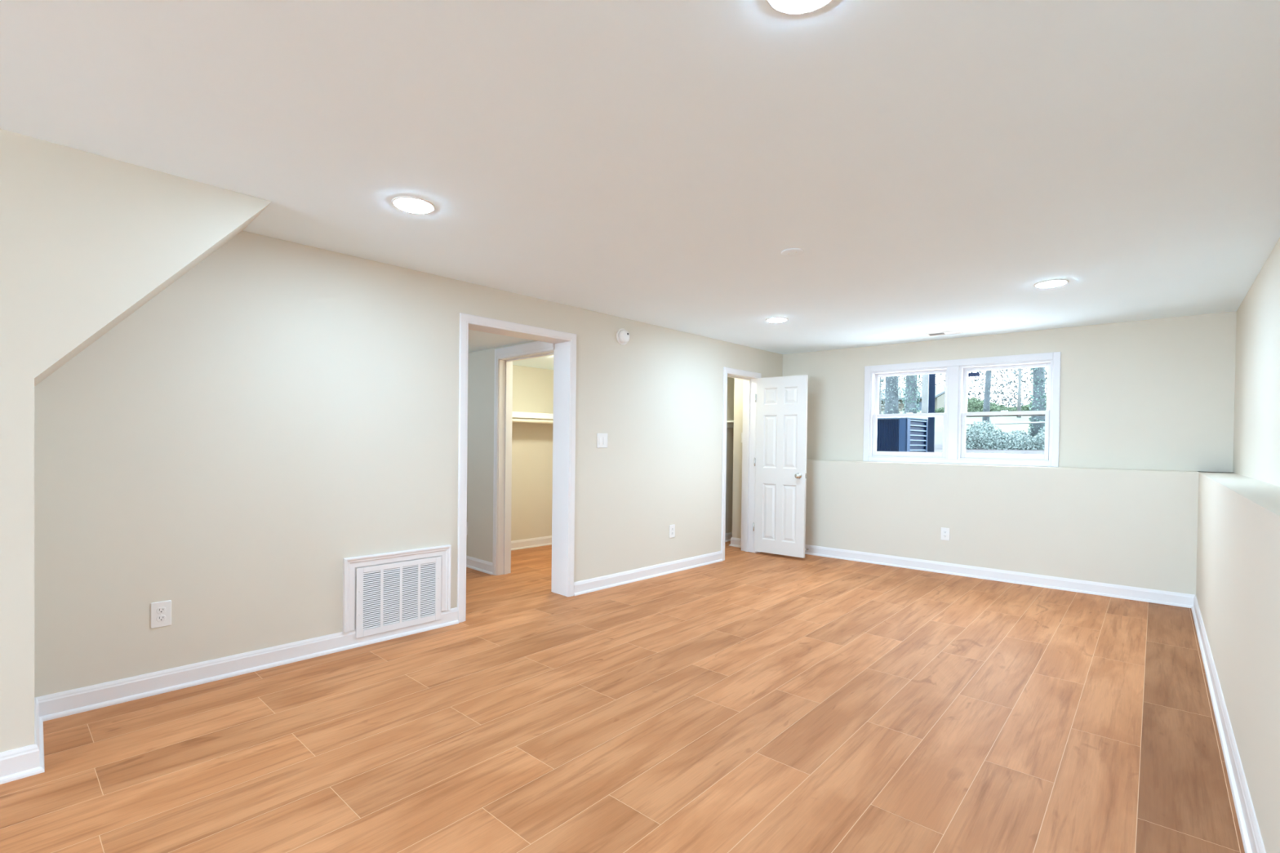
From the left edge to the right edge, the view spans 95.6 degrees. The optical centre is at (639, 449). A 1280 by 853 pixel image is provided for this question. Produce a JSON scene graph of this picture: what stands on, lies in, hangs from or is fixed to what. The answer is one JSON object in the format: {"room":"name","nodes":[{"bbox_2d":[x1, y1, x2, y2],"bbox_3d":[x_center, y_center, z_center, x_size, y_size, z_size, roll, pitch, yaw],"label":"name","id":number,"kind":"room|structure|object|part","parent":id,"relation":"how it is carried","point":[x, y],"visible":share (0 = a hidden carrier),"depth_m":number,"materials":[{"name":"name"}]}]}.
{"room":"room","nodes":[
{"label":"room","id":0,"kind":"room"},
{"bbox_2d":[0,128,271,752],"bbox_3d":[-4.633,-0.002,-0.002,0.555,2.370,7.915,1,1,44],"label":"wall","id":1,"kind":"structure","parent":0,"point":[87,239],"depth_m":2.15,"materials":[{"name":"beige paint"}]},
{"bbox_2d":[34,231,782,697],"bbox_3d":[-2.974,-0.008,2.249,0.185,2.370,13.460,1,1,44],"label":"wall","id":2,"kind":"structure","parent":0,"point":[281,412],"depth_m":3.19,"materials":[{"name":"beige paint"}]},
{"bbox_2d":[150,600,171,628],"bbox_3d":[-2.321,0.800,2.812,0.008,0.123,0.078,1,1,44],"label":"wall outlet","id":3,"kind":"object","parent":2,"relation":"attached to","point":[160,611],"visible":1,"depth_m":2.81,"materials":[{"name":"white plastic"}]},
{"bbox_2d":[156,615,165,622],"bbox_3d":[-2.319,0.820,2.811,0.003,0.029,0.034,1,1,44],"label":"socket","id":4,"kind":"object","parent":3,"relation":"attached to","point":[159,618],"depth_m":2.81,"materials":[{"name":"white plastic"}]},
{"bbox_2d":[156,607,165,613],"bbox_3d":[-2.319,0.780,2.811,0.003,0.029,0.034,1,1,44],"label":"socket","id":5,"kind":"object","parent":3,"relation":"attached to","point":[159,610],"depth_m":2.81,"materials":[{"name":"white plastic"}]},
{"bbox_2d":[0,607,458,784],"bbox_3d":[-3.689,1.135,0.705,0.962,0.104,8.065,1,1,44],"label":"baseboard","id":6,"kind":"structure","parent":2,"relation":"attached to","point":[60,704],"depth_m":2.83,"materials":[{"name":"white paint"}]},
{"bbox_2d":[342,544,451,638],"bbox_3d":[-1.506,0.884,3.651,0.027,0.486,0.676,1,1,44],"label":"air vent","id":7,"kind":"object","parent":2,"relation":"in","point":[393,593],"visible":1,"depth_m":3.62,"materials":[{"name":"white metal"}]},
{"bbox_2d":[457,312,576,622],"bbox_3d":[-1.233,0.119,4.701,1.090,2.102,1.104,1,1,44],"label":"door frame","id":8,"kind":"structure","parent":2,"relation":"attached to","point":[565,370],"depth_m":4.68,"materials":[{"name":"white paint"}]},
{"bbox_2d":[596,433,607,448],"bbox_3d":[-0.316,-0.073,4.883,0.010,0.122,0.120,1,1,44],"label":"light switch","id":9,"kind":"object","parent":2,"relation":"attached to","point":[602,438],"visible":1,"depth_m":4.88,"materials":[{"name":"white plastic"}]},
{"bbox_2d":[616,328,630,345],"bbox_3d":[-0.136,-0.975,5.017,0.053,0.141,0.141,1,1,44],"label":"smoke detector","id":10,"kind":"object","parent":2,"relation":"attached to","point":[623,336],"visible":1,"depth_m":4.99,"materials":[{"name":"white plastic"}]},
{"bbox_2d":[573,551,722,595],"bbox_3d":[0.167,1.127,5.404,0.026,0.104,2.020,1,1,44],"label":"baseboard","id":11,"kind":"structure","parent":2,"relation":"attached to","point":[589,585],"depth_m":5.26,"materials":[{"name":"white paint"}]},
{"bbox_2d":[669,524,675,537],"bbox_3d":[0.310,0.785,5.558,0.008,0.123,0.078,1,1,44],"label":"wall outlet","id":12,"kind":"object","parent":2,"relation":"attached to","point":[672,527],"visible":1,"depth_m":5.55,"materials":[{"name":"white plastic"}]},
{"bbox_2d":[720,367,761,560],"bbox_3d":[1.053,0.154,6.448,0.203,2.047,0.714,1,1,44],"label":"door frame","id":13,"kind":"structure","parent":2,"relation":"attached to","point":[749,378],"depth_m":6.64,"materials":[{"name":"white paint"}]},
{"bbox_2d":[753,374,808,558],"bbox_3d":[1.539,0.179,6.378,0.612,1.950,0.164,1,1,39],"label":"door","id":14,"kind":"structure","parent":2,"relation":"in","point":[781,402],"depth_m":6.35,"materials":[{"name":"white paint"}]},
{"bbox_3d":[1.716,0.283,6.233,0.061,0.061,0.164,1,1,39],"label":"knob","id":15,"kind":"part","parent":14,"relation":"part of","materials":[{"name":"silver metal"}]},
{"bbox_2d":[466,340,555,562],"bbox_3d":[-1.519,0.086,5.640,2.400,2.140,0.140,1,1,44],"label":"wall","id":16,"kind":"structure","parent":0,"point":[481,364],"depth_m":5.54,"materials":[{"name":"beige paint"}]},
{"bbox_2d":[466,555,493,574],"bbox_3d":[-1.859,1.097,5.851,1.371,0.104,0.026,1,1,44],"label":"baseboard","id":17,"kind":"structure","parent":16,"relation":"attached to","point":[477,564],"depth_m":5.54,"materials":[{"name":"white paint"}]},
{"bbox_2d":[467,329,553,369],"bbox_3d":[-0.897,-0.995,6.311,2.464,0.100,6.800,1,1,44],"label":"ceiling","id":18,"kind":"structure","parent":0,"point":[477,340],"depth_m":5.17,"materials":[{"name":"white paint"}]},
{"bbox_2d":[511,364,553,541],"bbox_3d":[-0.804,0.087,6.293,2.375,2.140,1.794,1,1,40],"label":"wall","id":19,"kind":"structure","parent":0,"point":[531,502],"depth_m":6.78,"materials":[{"name":"beige paint"}]},
{"bbox_2d":[511,535,551,551],"bbox_3d":[-1.338,1.094,6.702,0.026,0.104,1.645,1,1,44],"label":"baseboard","id":20,"kind":"structure","parent":19,"relation":"attached to","point":[545,540],"depth_m":6.77,"materials":[{"name":"white paint"}]},
{"bbox_2d":[511,411,553,423],"bbox_3d":[-1.219,-0.351,6.588,0.304,0.114,1.643,1,1,44],"label":"closet shelf","id":21,"kind":"object","parent":19,"relation":"attached to","point":[518,417],"visible":0.18,"depth_m":6.43,"materials":[{"name":"white laminate"}]},
{"bbox_3d":[-1.135,-0.314,6.508,0.044,0.044,1.643,1,1,44],"label":"hanging rod","id":22,"kind":"part","parent":21,"relation":"part of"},
{"bbox_2d":[0,541,1244,852],"bbox_3d":[-2.296,1.236,3.067,8.981,0.120,15.627,1,1,40],"label":"floor","id":23,"kind":"structure","parent":0,"point":[744,702],"depth_m":2.47,"materials":[{"name":"brown wood"}]},
{"bbox_2d":[0,0,1279,354],"bbox_3d":[-1.105,-1.211,1.451,6.800,0.200,13.200,1,1,40],"label":"ceiling","id":24,"kind":"structure","parent":0,"point":[931,164],"depth_m":2.06,"materials":[{"name":"white paint"}]},
{"bbox_2d":[391,195,435,213],"bbox_3d":[-1.040,-1.118,2.666,0.189,0.012,0.189,1,1,40],"label":"recessed light","id":25,"kind":"object","parent":24,"relation":"in","point":[406,203],"visible":1,"depth_m":2.65,"materials":[{"name":"white plastic"}]},
{"bbox_2d":[765,317,787,322],"bbox_3d":[1.186,-1.119,5.032,0.189,0.012,0.189,1,1,40],"label":"recessed light","id":26,"kind":"object","parent":24,"relation":"in","point":[771,319],"visible":1,"depth_m":5.00,"materials":[{"name":"white plastic"}]},
{"bbox_2d":[781,248,804,256],"bbox_3d":[0.855,-1.104,3.255,0.124,0.008,0.124,1,1,40],"label":"cover plate","id":27,"kind":"object","parent":24,"relation":"attached to","point":[791,251],"visible":1,"depth_m":3.24,"materials":[{"name":"white paint"}]},
{"bbox_2d":[764,0,832,14],"bbox_3d":[0.385,-1.086,1.361,0.189,0.012,0.189,1,1,40],"label":"recessed light","id":28,"kind":"object","parent":24,"relation":"in","point":[785,6],"visible":1,"depth_m":1.42,"materials":[{"name":"white plastic"}]},
{"bbox_2d":[925,329,963,336],"bbox_3d":[2.901,-1.106,5.537,0.300,0.006,0.150,1,1,38],"label":"ceiling vent","id":29,"kind":"object","parent":24,"relation":"in","point":[959,331],"visible":1,"depth_m":5.53,"materials":[{"name":"white plastic"}]},
{"bbox_2d":[1033,279,1068,288],"bbox_3d":[2.703,-1.086,3.815,0.189,0.012,0.189,1,1,40],"label":"recessed light","id":30,"kind":"object","parent":24,"relation":"in","point":[1055,282],"visible":1,"depth_m":3.79,"materials":[{"name":"white plastic"}]},
{"bbox_2d":[724,377,742,538],"bbox_3d":[1.280,0.101,7.272,0.615,2.140,2.400,1,1,44],"label":"wall","id":31,"kind":"structure","parent":0,"point":[735,386],"depth_m":7.02,"materials":[{"name":"beige paint"}]},
{"bbox_2d":[726,420,733,427],"bbox_3d":[1.563,-0.298,7.644,0.234,0.114,1.269,1,1,44],"label":"closet shelf","id":32,"kind":"object","parent":31,"relation":"attached to","point":[730,424],"visible":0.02,"depth_m":7.32,"materials":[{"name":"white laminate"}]},
{"bbox_2d":[724,532,741,547],"bbox_3d":[1.315,1.120,7.239,0.485,0.104,2.200,1,1,44],"label":"baseboard","id":33,"kind":"structure","parent":31,"relation":"attached to","point":[735,542],"depth_m":7.02,"materials":[{"name":"white paint"}]},
{"bbox_2d":[782,311,1236,595],"bbox_3d":[3.743,0.039,5.301,6.100,2.370,0.420,1,1,40],"label":"wall","id":34,"kind":"structure","parent":0,"point":[1146,406],"depth_m":5.12,"materials":[{"name":"beige paint"}]},
{"bbox_2d":[940,527,949,541],"bbox_3d":[2.979,0.828,5.665,0.078,0.123,0.008,1,1,40],"label":"wall outlet","id":35,"kind":"object","parent":34,"relation":"attached to","point":[944,533],"visible":1,"depth_m":5.66,"materials":[{"name":"white plastic"}]},
{"bbox_2d":[862,351,1061,466],"bbox_3d":[3.172,-0.374,5.859,1.743,1.041,0.169,1,1,40],"label":"window","id":36,"kind":"structure","parent":34,"relation":"in","point":[964,375],"depth_m":5.68,"materials":[{"name":"white plastic"}]},
{"bbox_2d":[869,366,949,459],"bbox_3d":[2.854,-0.373,6.138,0.777,0.937,0.151,1,1,40],"label":"window","id":37,"kind":"structure","parent":36,"relation":"in","point":[874,378],"depth_m":6.15,"materials":[{"name":"white plastic"}]},
{"bbox_3d":[2.834,-0.149,6.120,0.733,0.456,0.035,1,1,40],"label":"sash","id":38,"kind":"part","parent":37,"relation":"part of","materials":[{"name":"white plastic"}]},
{"bbox_3d":[2.874,-0.580,6.157,0.733,0.480,0.035,1,1,40],"label":"sash","id":39,"kind":"part","parent":37,"relation":"part of","materials":[{"name":"clear glass"}]},
{"bbox_3d":[3.490,-0.135,5.568,0.723,0.456,0.035,1,1,40],"label":"sash","id":40,"kind":"part","parent":36,"relation":"part of","materials":[{"name":"white plastic"}]},
{"bbox_3d":[3.531,-0.566,5.605,0.723,0.480,0.035,1,1,40],"label":"sash","id":41,"kind":"part","parent":36,"relation":"part of","materials":[{"name":"clear glass"}]},
{"bbox_2d":[804,544,1195,608],"bbox_3d":[2.937,1.158,5.689,3.638,0.104,0.026,1,1,40],"label":"baseboard","id":42,"kind":"structure","parent":34,"relation":"attached to","point":[1160,597],"depth_m":5.27,"materials":[{"name":"white paint"}]},
{"bbox_2d":[1195,237,1279,852],"bbox_3d":[0.426,0.065,-0.423,0.700,2.370,13.806,1,1,42],"label":"wall","id":43,"kind":"structure","parent":0,"point":[1237,580],"depth_m":2.54,"materials":[{"name":"beige paint"}]},
{"bbox_2d":[1191,595,1266,852],"bbox_3d":[0.306,1.192,0.016,0.026,0.104,12.100,1,1,42],"label":"baseboard","id":44,"kind":"structure","parent":43,"relation":"attached to","point":[1252,841],"depth_m":2.26,"materials":[{"name":"white paint"}]},
{"label":"outside","id":45,"kind":"structure","parent":0,"visible":0},
{"bbox_2d":[880,410,1044,454],"bbox_3d":[13.841,-1.423,31.929,60.000,3.119,53.320,1,1,40],"label":"ground","id":46,"kind":"structure","parent":45,"point":[938,446],"depth_m":16.34,"materials":[{"name":"green plant"}]},
{"bbox_2d":[879,377,882,413],"bbox_3d":[7.488,-4.466,17.445,1.146,8.015,3.504,0,1,-36],"label":"tree","id":47,"kind":"object","parent":46,"relation":"on","point":[880,381],"visible":0.08,"depth_m":17.41,"materials":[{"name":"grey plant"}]},
{"bbox_2d":[880,375,902,413],"bbox_3d":[5.277,-3.865,13.582,3.293,7.517,0.892,1,1,40],"label":"tree","id":48,"kind":"object","parent":46,"relation":"on","point":[891,388],"visible":0.23,"depth_m":13.29,"materials":[{"name":"grey plant"}]},
{"bbox_2d":[901,374,920,413],"bbox_3d":[5.475,-3.545,12.386,2.902,7.016,1.437,1,1,40],"label":"tree","id":49,"kind":"object","parent":46,"relation":"on","point":[910,402],"visible":0.14,"depth_m":12.29,"materials":[{"name":"grey plant"}]},
{"bbox_2d":[921,373,928,417],"bbox_3d":[4.815,-3.491,11.771,2.220,7.002,1.283,1,1,40],"label":"tree","id":50,"kind":"object","parent":46,"relation":"on","point":[925,377],"visible":0.04,"depth_m":11.21,"materials":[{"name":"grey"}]},
{"bbox_2d":[880,385,970,411],"bbox_3d":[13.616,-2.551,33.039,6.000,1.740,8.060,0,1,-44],"label":"house","id":51,"kind":"structure","parent":46,"relation":"on","point":[940,390],"depth_m":29.25,"materials":[{"name":"beige"}]},
{"bbox_2d":[943,379,945,413],"bbox_3d":[9.034,-4.490,16.234,2.616,8.001,0.887,1,1,20],"label":"tree","id":52,"kind":"object","parent":46,"relation":"on","point":[944,380],"visible":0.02,"depth_m":16.74,"materials":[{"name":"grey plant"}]},
{"bbox_2d":[880,368,1047,407],"bbox_3d":[21.119,-5.194,35.797,14.134,5.781,4.161,1,1,40],"label":"foliage","id":53,"kind":"object","parent":46,"relation":"on","point":[1011,401],"visible":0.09,"depth_m":34.78,"materials":[{"name":"green plant"}]},
{"bbox_2d":[982,370,995,422],"bbox_3d":[8.701,-4.240,14.170,1.064,8.004,3.617,0,1,-35],"label":"tree","id":54,"kind":"object","parent":46,"relation":"on","point":[986,406],"visible":0.22,"depth_m":14.03,"materials":[{"name":"grey plant"}]},
{"bbox_2d":[934,396,1046,413],"bbox_3d":[13.978,-1.728,22.222,5.604,0.752,2.119,1,1,40],"label":"shrubbery","id":55,"kind":"object","parent":46,"relation":"on","point":[974,404],"visible":0.38,"depth_m":22.14,"materials":[{"name":"green plant"}]},
{"bbox_2d":[965,420,1044,450],"bbox_3d":[7.021,-0.265,10.824,2.162,0.634,1.647,1,1,40],"label":"undergrowth","id":56,"kind":"object","parent":46,"relation":"on","point":[998,440],"visible":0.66,"depth_m":10.56,"materials":[{"name":"green plant"}]},
{"bbox_2d":[965,421,1044,425],"bbox_3d":[7.942,-0.283,11.288,3.201,0.576,0.036,1,1,40],"label":"wire fence","id":57,"kind":"object","parent":46,"relation":"on","point":[1044,421],"visible":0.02,"depth_m":11.64,"materials":[{"name":"metal"}]},
{"bbox_2d":[1016,368,1021,417],"bbox_3d":[12.496,-4.977,18.792,1.324,8.001,2.871,0,1,-29],"label":"tree","id":58,"kind":"object","parent":46,"relation":"on","point":[1019,398],"visible":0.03,"depth_m":18.93,"materials":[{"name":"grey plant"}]},
{"bbox_2d":[1027,367,1047,438],"bbox_3d":[7.523,-3.845,12.248,2.259,7.523,1.585,1,1,23],"label":"tree","id":59,"kind":"object","parent":46,"relation":"on","point":[1038,396],"visible":0.2,"depth_m":11.84,"materials":[{"name":"grey plant"}]},
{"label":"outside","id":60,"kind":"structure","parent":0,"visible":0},
{"bbox_3d":[3.715,0.330,7.527,13.000,0.135,2.900,1,1,40],"label":"gravel","id":61,"kind":"object","parent":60,"visible":0},
{"bbox_2d":[876,417,927,452],"bbox_3d":[3.629,-0.107,8.344,0.756,0.717,0.756,0,1,-41],"label":"condenser","id":62,"kind":"object","parent":61,"relation":"on","point":[908,434],"visible":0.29,"depth_m":8.02,"materials":[{"name":"blue metal"}]},
{"bbox_2d":[927,373,935,452],"bbox_3d":[3.583,-1.184,7.113,0.084,2.900,0.084,1,1,20],"label":"post","id":63,"kind":"object","parent":61,"relation":"on","point":[931,377],"visible":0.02,"depth_m":7.09,"materials":[{"name":"blue"}]}
]}

